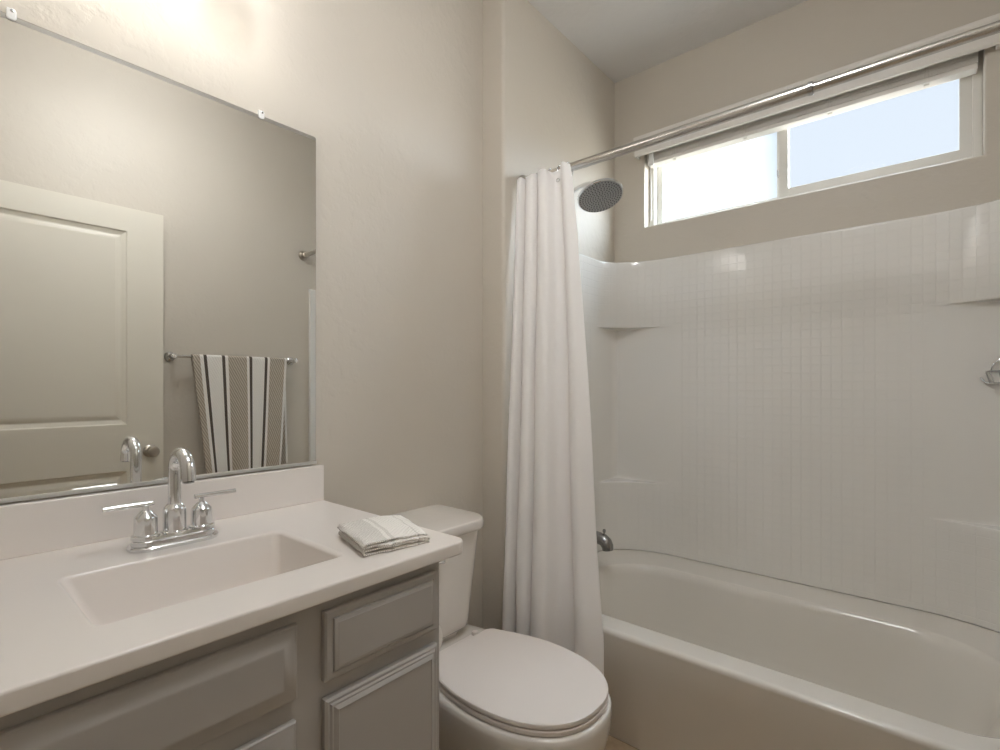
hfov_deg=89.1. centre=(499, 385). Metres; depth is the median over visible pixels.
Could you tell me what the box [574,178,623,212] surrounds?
shower
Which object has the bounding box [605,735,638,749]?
floor
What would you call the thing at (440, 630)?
toilet paper roll
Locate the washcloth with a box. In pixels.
[337,515,429,556]
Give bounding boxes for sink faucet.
[102,447,235,553]
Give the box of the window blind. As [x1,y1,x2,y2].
[633,13,999,220]
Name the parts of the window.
sash, sash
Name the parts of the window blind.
rail, ladder cord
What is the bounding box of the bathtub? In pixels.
[598,549,999,749]
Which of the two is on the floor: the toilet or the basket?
the toilet
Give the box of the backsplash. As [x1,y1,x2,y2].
[0,464,323,559]
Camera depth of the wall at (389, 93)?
1.61 m
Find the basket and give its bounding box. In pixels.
[980,359,999,383]
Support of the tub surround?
on the bathtub
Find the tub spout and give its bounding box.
[596,529,612,551]
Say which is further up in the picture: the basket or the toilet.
the basket
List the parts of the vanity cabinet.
door, drawer, door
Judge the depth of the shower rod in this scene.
1.39 m
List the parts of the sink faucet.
lever, handle post, plate, spout, handle post, lever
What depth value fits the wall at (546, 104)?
1.98 m
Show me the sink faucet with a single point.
(146, 537)
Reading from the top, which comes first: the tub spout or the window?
the window
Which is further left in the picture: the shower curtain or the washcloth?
the washcloth
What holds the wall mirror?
attached to the wall at (389, 93)
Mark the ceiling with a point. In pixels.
(624, 39)
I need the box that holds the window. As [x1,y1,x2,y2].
[649,50,982,226]
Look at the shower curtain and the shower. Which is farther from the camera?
the shower
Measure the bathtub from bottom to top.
0.402 m
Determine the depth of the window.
1.92 m
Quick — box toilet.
[392,505,611,749]
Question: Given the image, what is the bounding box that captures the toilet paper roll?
[439,626,442,650]
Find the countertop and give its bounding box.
[0,464,462,717]
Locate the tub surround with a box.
[579,199,999,632]
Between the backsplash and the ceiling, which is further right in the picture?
the ceiling
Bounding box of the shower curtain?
[502,161,603,675]
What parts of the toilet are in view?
tank lid, tank, seat, lid, bowl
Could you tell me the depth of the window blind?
1.95 m
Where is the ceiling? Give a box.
[527,0,807,82]
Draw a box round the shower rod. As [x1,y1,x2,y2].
[519,20,999,179]
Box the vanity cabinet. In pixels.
[0,562,438,749]
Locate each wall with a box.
[0,0,482,627]
[483,0,614,629]
[615,0,999,262]
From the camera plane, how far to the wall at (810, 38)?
2.06 m
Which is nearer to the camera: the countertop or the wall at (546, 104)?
the countertop
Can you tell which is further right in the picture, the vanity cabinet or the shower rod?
the shower rod
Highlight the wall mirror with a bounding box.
[0,7,316,502]

